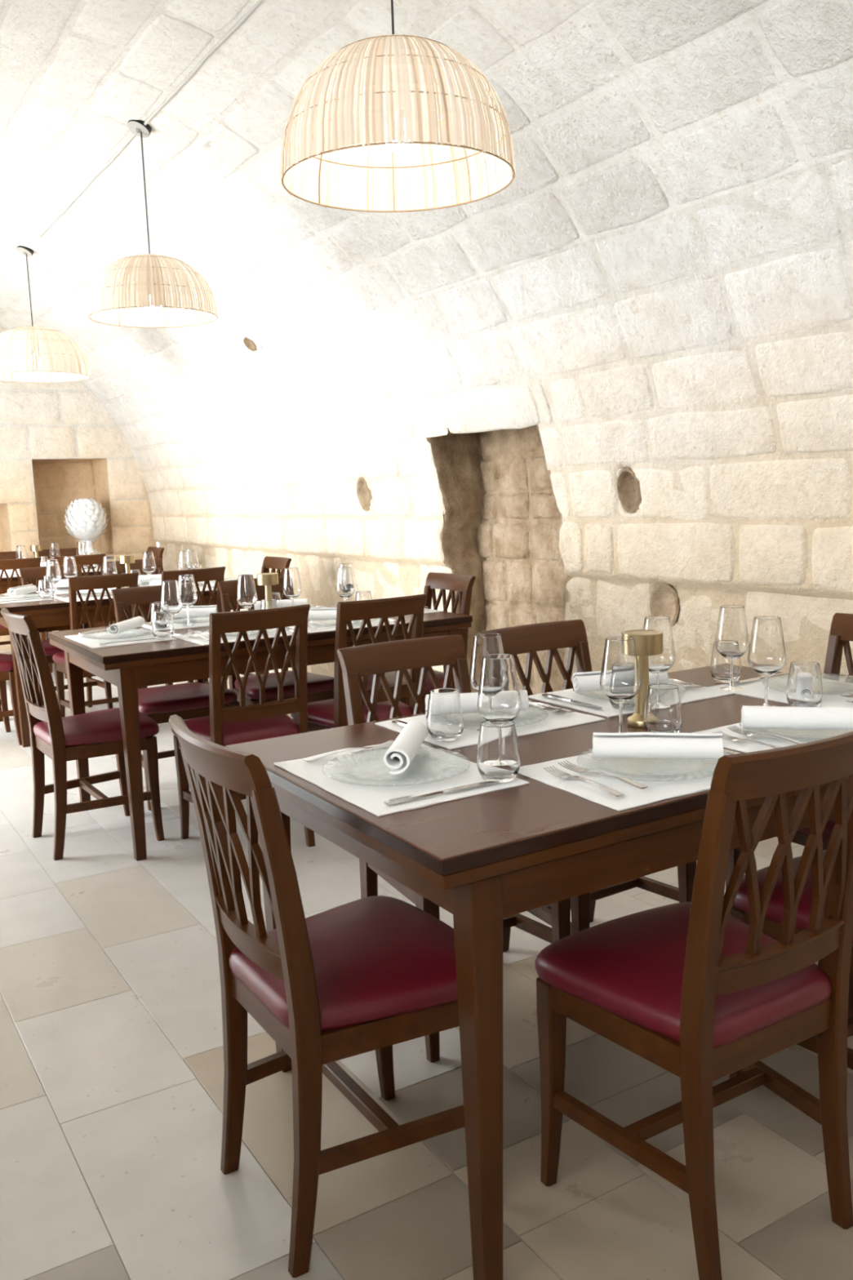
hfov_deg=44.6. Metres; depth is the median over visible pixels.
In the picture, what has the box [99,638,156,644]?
knife
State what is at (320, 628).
placemat
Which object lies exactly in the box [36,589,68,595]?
placemat
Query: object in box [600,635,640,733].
wine glass
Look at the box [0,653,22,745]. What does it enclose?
dining chair
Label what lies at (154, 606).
water tumbler
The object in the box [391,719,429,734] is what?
knife
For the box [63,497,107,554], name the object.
sculpture
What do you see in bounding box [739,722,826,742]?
charger plate
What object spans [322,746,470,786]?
charger plate
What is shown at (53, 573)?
bowl
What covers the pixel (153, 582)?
rolled napkin
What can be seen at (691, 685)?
fork
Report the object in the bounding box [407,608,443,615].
placemat
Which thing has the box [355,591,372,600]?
water tumbler
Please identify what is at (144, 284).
pendant lamp
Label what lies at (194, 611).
rolled napkin
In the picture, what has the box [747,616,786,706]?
wine glass
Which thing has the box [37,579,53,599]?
water tumbler
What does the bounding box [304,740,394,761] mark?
fork
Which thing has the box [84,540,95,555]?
wine glass
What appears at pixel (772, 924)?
dining chair
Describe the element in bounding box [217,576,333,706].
dining chair
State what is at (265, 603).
water tumbler
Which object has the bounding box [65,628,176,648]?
placemat
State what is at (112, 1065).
floor
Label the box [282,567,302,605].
wine glass
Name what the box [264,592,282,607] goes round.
water tumbler
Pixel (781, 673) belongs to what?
knife
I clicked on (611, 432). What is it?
wall
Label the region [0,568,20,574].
rolled napkin
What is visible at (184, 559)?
wine glass
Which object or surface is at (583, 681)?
rolled napkin
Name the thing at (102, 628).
fork
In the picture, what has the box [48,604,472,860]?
dining table
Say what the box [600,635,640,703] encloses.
bowl
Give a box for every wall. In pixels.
[0,325,157,651]
[103,151,852,694]
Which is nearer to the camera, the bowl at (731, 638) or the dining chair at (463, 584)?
the bowl at (731, 638)
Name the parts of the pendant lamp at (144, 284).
cord, lamp shade, bulb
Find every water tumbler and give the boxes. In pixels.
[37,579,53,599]
[39,555,48,566]
[43,575,57,593]
[86,564,97,568]
[130,569,142,586]
[150,601,161,624]
[151,609,173,639]
[192,568,204,585]
[260,599,278,608]
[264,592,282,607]
[342,584,358,601]
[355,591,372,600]
[426,688,463,741]
[476,719,520,782]
[608,696,635,710]
[644,683,682,733]
[710,641,742,683]
[786,661,822,706]
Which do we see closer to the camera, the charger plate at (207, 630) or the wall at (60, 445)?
the charger plate at (207, 630)
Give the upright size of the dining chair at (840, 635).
0.905 m
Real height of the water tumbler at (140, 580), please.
0.105 m
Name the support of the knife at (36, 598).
on the placemat at (34, 597)
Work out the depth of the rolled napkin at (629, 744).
1.93 m
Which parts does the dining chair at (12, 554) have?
rail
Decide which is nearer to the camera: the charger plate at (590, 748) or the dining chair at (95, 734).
the charger plate at (590, 748)
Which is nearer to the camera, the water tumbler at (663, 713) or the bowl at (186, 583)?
the water tumbler at (663, 713)
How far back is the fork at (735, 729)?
2.12 m
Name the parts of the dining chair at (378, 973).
leg, rail, rail, seat rail, leg, seat, leg, seat rail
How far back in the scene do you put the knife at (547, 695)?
2.56 m
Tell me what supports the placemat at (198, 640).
on the dining table at (129, 668)
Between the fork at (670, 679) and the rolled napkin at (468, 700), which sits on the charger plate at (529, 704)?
the rolled napkin at (468, 700)
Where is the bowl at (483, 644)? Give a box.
[469,633,503,692]
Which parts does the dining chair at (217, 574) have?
rail, leg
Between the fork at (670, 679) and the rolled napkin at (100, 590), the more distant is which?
the rolled napkin at (100, 590)
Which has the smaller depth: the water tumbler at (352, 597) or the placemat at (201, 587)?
the water tumbler at (352, 597)
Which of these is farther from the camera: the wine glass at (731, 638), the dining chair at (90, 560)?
the dining chair at (90, 560)
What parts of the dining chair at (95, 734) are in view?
rail, leg, rail, seat rail, leg, seat, seat rail, leg, leg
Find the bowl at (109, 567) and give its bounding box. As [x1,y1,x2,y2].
[102,555,117,574]
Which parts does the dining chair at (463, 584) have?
seat, leg, seat rail, leg, rail, leg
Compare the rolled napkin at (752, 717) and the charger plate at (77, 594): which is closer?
the rolled napkin at (752, 717)
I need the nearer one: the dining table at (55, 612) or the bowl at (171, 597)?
the bowl at (171, 597)
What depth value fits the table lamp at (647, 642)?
2.29 m
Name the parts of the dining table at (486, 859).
leg, leg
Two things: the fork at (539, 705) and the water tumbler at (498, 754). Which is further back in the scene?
the fork at (539, 705)
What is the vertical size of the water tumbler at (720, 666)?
0.105 m
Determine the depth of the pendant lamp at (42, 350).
6.54 m
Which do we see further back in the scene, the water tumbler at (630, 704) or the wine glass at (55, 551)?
the wine glass at (55, 551)
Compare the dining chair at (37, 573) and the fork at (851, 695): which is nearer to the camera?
the fork at (851, 695)
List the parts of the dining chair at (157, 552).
rail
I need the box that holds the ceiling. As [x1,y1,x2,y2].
[0,0,852,404]
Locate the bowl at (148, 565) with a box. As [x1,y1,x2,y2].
[142,551,155,574]
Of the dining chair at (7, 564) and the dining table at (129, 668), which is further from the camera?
the dining chair at (7, 564)
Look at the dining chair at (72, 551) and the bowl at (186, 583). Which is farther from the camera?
the dining chair at (72, 551)
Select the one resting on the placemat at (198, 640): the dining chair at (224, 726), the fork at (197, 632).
the fork at (197, 632)
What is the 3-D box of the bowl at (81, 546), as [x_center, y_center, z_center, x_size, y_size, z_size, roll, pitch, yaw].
[-2.744,-0.709,8.276,0.086,0.138,0.086,-7,10,-31]
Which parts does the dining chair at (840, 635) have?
leg, seat rail, seat, leg, rail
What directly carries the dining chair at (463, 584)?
on the floor
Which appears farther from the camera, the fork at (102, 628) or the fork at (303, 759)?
the fork at (102, 628)
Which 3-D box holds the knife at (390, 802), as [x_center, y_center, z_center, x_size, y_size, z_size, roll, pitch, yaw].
[0.029,0.266,1.828,0.228,0.006,0.019,-6,9,-29]
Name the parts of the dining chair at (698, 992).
leg, seat rail, seat, leg, seat rail, rail, rail, leg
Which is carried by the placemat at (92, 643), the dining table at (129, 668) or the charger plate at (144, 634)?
the charger plate at (144, 634)
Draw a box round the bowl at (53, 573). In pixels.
[45,559,61,583]
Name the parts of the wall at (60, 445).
niche sill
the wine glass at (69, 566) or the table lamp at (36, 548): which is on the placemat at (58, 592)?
the wine glass at (69, 566)
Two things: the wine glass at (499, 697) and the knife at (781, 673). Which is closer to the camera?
the wine glass at (499, 697)
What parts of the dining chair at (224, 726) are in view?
leg, leg, seat, rail, rail, leg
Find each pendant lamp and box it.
[0,245,91,382]
[88,120,218,328]
[280,0,515,212]
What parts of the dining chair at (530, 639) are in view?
leg, rail, leg, leg, leg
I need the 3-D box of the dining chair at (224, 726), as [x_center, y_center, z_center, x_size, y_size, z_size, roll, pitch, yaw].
[-0.674,0.315,3.871,0.438,0.905,0.502,-7,10,-31]
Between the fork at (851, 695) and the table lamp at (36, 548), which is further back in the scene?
the table lamp at (36, 548)
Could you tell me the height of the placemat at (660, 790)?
0.003 m
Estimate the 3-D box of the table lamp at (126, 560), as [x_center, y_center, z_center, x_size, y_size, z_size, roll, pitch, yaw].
[-1.780,-0.401,6.202,0.089,0.208,0.089,-7,10,-31]
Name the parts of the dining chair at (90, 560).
leg, rail, seat rail, leg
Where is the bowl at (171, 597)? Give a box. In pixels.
[160,580,182,616]
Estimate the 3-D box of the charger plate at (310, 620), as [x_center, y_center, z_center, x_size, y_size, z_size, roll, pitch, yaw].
[-0.341,-0.078,4.264,0.281,0.012,0.281,-7,10,-33]
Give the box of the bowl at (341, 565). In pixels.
[338,563,355,586]
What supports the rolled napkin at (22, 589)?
on the charger plate at (24, 593)
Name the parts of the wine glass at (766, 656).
stem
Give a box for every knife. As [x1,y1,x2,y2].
[0,598,41,602]
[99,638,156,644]
[383,781,499,804]
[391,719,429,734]
[542,693,602,709]
[723,749,740,754]
[726,672,788,684]
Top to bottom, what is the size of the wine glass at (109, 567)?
0.214 m
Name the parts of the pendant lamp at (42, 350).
cord, lamp shade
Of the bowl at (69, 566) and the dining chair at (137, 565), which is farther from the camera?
the dining chair at (137, 565)
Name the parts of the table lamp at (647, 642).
stem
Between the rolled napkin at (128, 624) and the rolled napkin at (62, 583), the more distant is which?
the rolled napkin at (62, 583)
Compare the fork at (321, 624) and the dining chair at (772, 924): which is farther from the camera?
the fork at (321, 624)
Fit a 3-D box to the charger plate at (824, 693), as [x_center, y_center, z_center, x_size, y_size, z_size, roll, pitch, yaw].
[0.994,0.114,2.622,0.281,0.012,0.281,-5,9,-22]
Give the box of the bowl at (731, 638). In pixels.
[714,604,749,660]
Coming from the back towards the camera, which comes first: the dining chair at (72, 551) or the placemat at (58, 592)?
the dining chair at (72, 551)
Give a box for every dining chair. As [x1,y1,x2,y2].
[0,551,29,659]
[0,557,45,656]
[0,608,164,860]
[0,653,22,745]
[18,564,113,708]
[33,547,76,663]
[44,553,106,679]
[52,572,142,717]
[108,546,164,626]
[111,585,237,810]
[112,558,193,682]
[142,566,227,729]
[168,714,464,1278]
[172,604,315,847]
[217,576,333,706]
[241,555,291,675]
[290,593,426,732]
[337,634,570,1062]
[360,572,475,708]
[477,619,696,951]
[534,731,852,1279]
[725,613,852,906]
[728,849,852,1079]
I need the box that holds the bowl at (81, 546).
[76,542,87,555]
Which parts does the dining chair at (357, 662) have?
leg, seat rail, rail, leg, leg, leg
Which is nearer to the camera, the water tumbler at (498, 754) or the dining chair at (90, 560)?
the water tumbler at (498, 754)
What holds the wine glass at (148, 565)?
on the placemat
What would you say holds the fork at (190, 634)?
on the placemat at (198, 640)
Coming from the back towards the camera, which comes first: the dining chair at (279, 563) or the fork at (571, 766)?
the dining chair at (279, 563)
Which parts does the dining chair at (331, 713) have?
seat rail, leg, seat, rail, rail, leg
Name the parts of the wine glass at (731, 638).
stem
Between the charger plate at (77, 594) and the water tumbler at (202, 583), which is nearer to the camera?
the charger plate at (77, 594)
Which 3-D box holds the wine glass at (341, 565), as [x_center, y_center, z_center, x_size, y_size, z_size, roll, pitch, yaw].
[-0.363,-0.242,4.744,0.086,0.214,0.086,-7,10,-31]
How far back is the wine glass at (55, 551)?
8.31 m
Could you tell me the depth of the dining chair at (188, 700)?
4.49 m
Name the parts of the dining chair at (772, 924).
leg, seat, seat rail, leg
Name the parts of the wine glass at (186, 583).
stem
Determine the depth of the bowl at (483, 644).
2.26 m
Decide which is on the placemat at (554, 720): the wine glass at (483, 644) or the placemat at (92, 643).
the wine glass at (483, 644)
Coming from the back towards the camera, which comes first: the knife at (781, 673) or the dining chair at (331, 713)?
the dining chair at (331, 713)
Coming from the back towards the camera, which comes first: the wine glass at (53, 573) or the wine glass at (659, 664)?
the wine glass at (53, 573)
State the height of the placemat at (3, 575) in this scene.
0.004 m
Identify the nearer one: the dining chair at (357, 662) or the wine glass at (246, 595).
the dining chair at (357, 662)
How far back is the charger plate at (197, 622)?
4.42 m
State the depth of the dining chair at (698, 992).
1.69 m
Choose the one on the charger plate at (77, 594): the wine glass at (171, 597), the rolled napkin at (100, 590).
the rolled napkin at (100, 590)
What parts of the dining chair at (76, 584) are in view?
seat, leg, seat rail, leg, seat rail, rail, leg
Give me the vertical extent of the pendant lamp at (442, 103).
0.816 m
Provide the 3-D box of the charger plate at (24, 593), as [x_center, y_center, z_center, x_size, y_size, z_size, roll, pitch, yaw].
[-2.315,-0.244,5.880,0.281,0.012,0.281,-1,8,7]
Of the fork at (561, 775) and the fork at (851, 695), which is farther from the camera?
the fork at (851, 695)
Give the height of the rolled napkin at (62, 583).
0.049 m
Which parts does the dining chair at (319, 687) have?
leg, seat rail, rail, leg, seat, seat rail, leg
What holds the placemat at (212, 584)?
on the dining table at (55, 612)
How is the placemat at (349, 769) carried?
on the dining table at (486, 859)
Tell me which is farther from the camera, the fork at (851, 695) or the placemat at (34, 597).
the placemat at (34, 597)
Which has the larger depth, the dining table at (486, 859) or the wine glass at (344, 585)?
the wine glass at (344, 585)
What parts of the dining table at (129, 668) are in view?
leg, leg, leg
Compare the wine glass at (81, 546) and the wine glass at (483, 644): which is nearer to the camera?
the wine glass at (483, 644)
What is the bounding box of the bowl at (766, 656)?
[747,616,786,676]
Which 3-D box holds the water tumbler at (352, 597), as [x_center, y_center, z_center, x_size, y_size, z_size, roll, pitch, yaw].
[-0.351,-0.205,4.840,0.080,0.105,0.080,-7,10,-31]
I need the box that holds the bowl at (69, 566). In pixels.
[62,555,77,578]
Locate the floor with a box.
[0,650,852,1279]
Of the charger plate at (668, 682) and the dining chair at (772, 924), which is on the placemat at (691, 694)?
the charger plate at (668, 682)
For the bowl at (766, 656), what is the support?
on the wine glass at (766, 656)
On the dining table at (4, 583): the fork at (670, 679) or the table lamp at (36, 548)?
the table lamp at (36, 548)
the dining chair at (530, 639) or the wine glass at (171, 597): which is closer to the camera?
the dining chair at (530, 639)
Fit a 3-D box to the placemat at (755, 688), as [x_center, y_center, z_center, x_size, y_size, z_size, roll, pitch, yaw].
[0.971,0.129,2.603,0.318,0.004,0.427,-7,10,-32]
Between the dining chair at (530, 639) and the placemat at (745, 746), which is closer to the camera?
the placemat at (745, 746)
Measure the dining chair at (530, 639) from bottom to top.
0.905 m
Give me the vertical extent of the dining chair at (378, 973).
0.905 m
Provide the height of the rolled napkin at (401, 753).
0.048 m
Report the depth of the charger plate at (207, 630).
3.98 m
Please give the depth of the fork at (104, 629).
4.18 m
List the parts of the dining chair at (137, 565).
rail, leg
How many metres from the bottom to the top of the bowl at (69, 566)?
0.138 m
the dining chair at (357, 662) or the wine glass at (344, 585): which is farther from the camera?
the wine glass at (344, 585)
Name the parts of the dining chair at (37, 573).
leg, leg, rail, seat rail, seat, rail, leg, leg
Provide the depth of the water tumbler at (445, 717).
2.19 m
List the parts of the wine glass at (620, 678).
stem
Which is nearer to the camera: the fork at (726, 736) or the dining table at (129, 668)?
the fork at (726, 736)
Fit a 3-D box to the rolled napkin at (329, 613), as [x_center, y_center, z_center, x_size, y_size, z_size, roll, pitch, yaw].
[-0.370,-0.107,4.229,0.240,0.049,0.050,0,8,14]
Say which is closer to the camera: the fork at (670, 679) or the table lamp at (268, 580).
the fork at (670, 679)
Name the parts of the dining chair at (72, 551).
rail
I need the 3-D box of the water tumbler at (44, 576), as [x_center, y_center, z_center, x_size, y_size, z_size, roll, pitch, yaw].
[-2.218,-0.327,6.124,0.080,0.105,0.080,-7,10,-31]
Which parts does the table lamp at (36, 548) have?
stem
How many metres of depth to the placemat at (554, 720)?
2.37 m
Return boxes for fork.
[78,628,106,634]
[79,629,106,635]
[185,633,208,640]
[193,631,221,637]
[302,740,393,761]
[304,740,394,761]
[307,621,328,626]
[528,700,576,713]
[528,701,564,711]
[543,765,624,796]
[557,760,648,788]
[668,678,698,684]
[671,678,706,688]
[712,730,782,748]
[727,725,804,744]
[840,693,852,697]
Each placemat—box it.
[0,574,20,577]
[0,594,53,604]
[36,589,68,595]
[54,593,113,602]
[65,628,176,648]
[81,568,100,572]
[142,617,209,629]
[173,627,293,645]
[195,586,217,591]
[206,578,234,586]
[274,743,529,816]
[286,617,400,633]
[374,699,604,749]
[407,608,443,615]
[518,752,730,811]
[527,680,735,717]
[692,722,852,752]
[707,675,852,707]
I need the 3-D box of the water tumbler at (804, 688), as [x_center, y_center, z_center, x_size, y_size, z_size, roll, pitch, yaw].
[0.873,0.105,2.403,0.080,0.105,0.080,-7,10,-31]
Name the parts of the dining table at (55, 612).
leg, leg, leg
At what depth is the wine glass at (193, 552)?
6.52 m
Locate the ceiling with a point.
(620, 114)
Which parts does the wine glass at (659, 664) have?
stem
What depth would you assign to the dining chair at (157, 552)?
8.47 m
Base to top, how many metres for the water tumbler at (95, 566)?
0.105 m
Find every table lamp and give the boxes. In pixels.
[30,544,42,557]
[119,555,134,573]
[257,572,278,599]
[622,629,662,728]
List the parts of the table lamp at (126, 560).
stem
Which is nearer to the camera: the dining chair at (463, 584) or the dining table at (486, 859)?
the dining table at (486, 859)
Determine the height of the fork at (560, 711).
0.010 m
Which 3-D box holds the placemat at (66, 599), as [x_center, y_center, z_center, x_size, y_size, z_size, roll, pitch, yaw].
[-1.837,-0.244,5.852,0.428,0.003,0.321,-7,10,-32]
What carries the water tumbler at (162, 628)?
on the placemat at (92, 643)
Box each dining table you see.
[0,565,146,625]
[0,577,265,747]
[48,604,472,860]
[225,666,835,1279]
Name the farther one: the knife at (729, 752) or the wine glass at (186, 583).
the wine glass at (186, 583)
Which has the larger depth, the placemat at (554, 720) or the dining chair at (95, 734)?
the dining chair at (95, 734)
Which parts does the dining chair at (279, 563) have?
leg, rail, leg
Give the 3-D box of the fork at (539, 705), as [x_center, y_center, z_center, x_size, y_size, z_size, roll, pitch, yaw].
[0.249,0.151,2.483,0.025,0.010,0.204,-8,10,-35]
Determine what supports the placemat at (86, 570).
on the dining table at (4, 583)
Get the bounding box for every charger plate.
[1,593,38,599]
[76,594,112,597]
[82,628,152,639]
[173,620,208,623]
[205,630,275,636]
[308,619,375,625]
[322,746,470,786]
[463,704,548,728]
[572,681,685,699]
[577,748,703,781]
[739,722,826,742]
[762,673,852,694]
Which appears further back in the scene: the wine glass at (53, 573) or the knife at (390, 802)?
the wine glass at (53, 573)
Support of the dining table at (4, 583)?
on the floor
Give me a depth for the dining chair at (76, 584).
5.57 m
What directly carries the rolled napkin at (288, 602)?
on the charger plate
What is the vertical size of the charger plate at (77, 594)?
0.012 m
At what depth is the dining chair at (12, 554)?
8.60 m
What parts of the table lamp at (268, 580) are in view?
stem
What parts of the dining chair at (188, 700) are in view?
leg, rail, leg, seat, seat rail, leg, leg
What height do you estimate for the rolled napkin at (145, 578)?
0.048 m
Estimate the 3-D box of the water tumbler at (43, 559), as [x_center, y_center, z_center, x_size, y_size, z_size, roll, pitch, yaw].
[-3.063,-0.616,8.328,0.080,0.105,0.080,-7,10,-31]
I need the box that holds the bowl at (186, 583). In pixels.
[177,574,197,607]
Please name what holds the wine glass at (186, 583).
on the placemat at (176, 626)
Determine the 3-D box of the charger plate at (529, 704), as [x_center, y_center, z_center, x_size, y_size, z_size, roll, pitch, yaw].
[0.139,0.176,2.392,0.281,0.012,0.281,-5,9,-22]
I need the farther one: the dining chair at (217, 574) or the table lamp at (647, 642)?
the dining chair at (217, 574)
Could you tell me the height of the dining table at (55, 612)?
0.760 m
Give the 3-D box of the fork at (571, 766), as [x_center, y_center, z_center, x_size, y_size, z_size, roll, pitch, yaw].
[0.314,0.239,1.860,0.025,0.010,0.204,-8,10,-36]
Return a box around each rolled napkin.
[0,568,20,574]
[7,583,37,595]
[56,578,68,587]
[79,586,122,593]
[106,616,145,635]
[141,573,161,582]
[150,580,161,586]
[173,604,217,617]
[253,598,307,609]
[307,607,337,619]
[383,720,427,774]
[425,689,528,715]
[572,671,668,691]
[591,732,724,759]
[741,705,852,730]
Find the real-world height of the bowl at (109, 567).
0.138 m
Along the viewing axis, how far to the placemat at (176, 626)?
4.43 m
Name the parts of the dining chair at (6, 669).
seat rail, leg, seat, leg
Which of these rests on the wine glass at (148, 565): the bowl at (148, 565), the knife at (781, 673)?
the bowl at (148, 565)
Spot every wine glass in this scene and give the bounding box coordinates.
[16,545,27,559]
[45,559,61,597]
[49,542,60,559]
[62,555,77,592]
[76,542,87,568]
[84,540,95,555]
[102,555,117,593]
[142,551,155,586]
[160,580,182,635]
[177,551,192,569]
[177,574,197,626]
[186,548,199,568]
[236,574,257,610]
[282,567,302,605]
[335,566,355,601]
[338,563,355,601]
[469,633,503,731]
[477,653,521,720]
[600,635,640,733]
[643,616,675,684]
[714,604,749,690]
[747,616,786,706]
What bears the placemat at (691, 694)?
on the dining table at (486, 859)
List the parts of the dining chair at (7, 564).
seat rail, rail, leg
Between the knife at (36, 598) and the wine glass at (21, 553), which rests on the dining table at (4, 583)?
the wine glass at (21, 553)
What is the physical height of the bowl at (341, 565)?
0.138 m

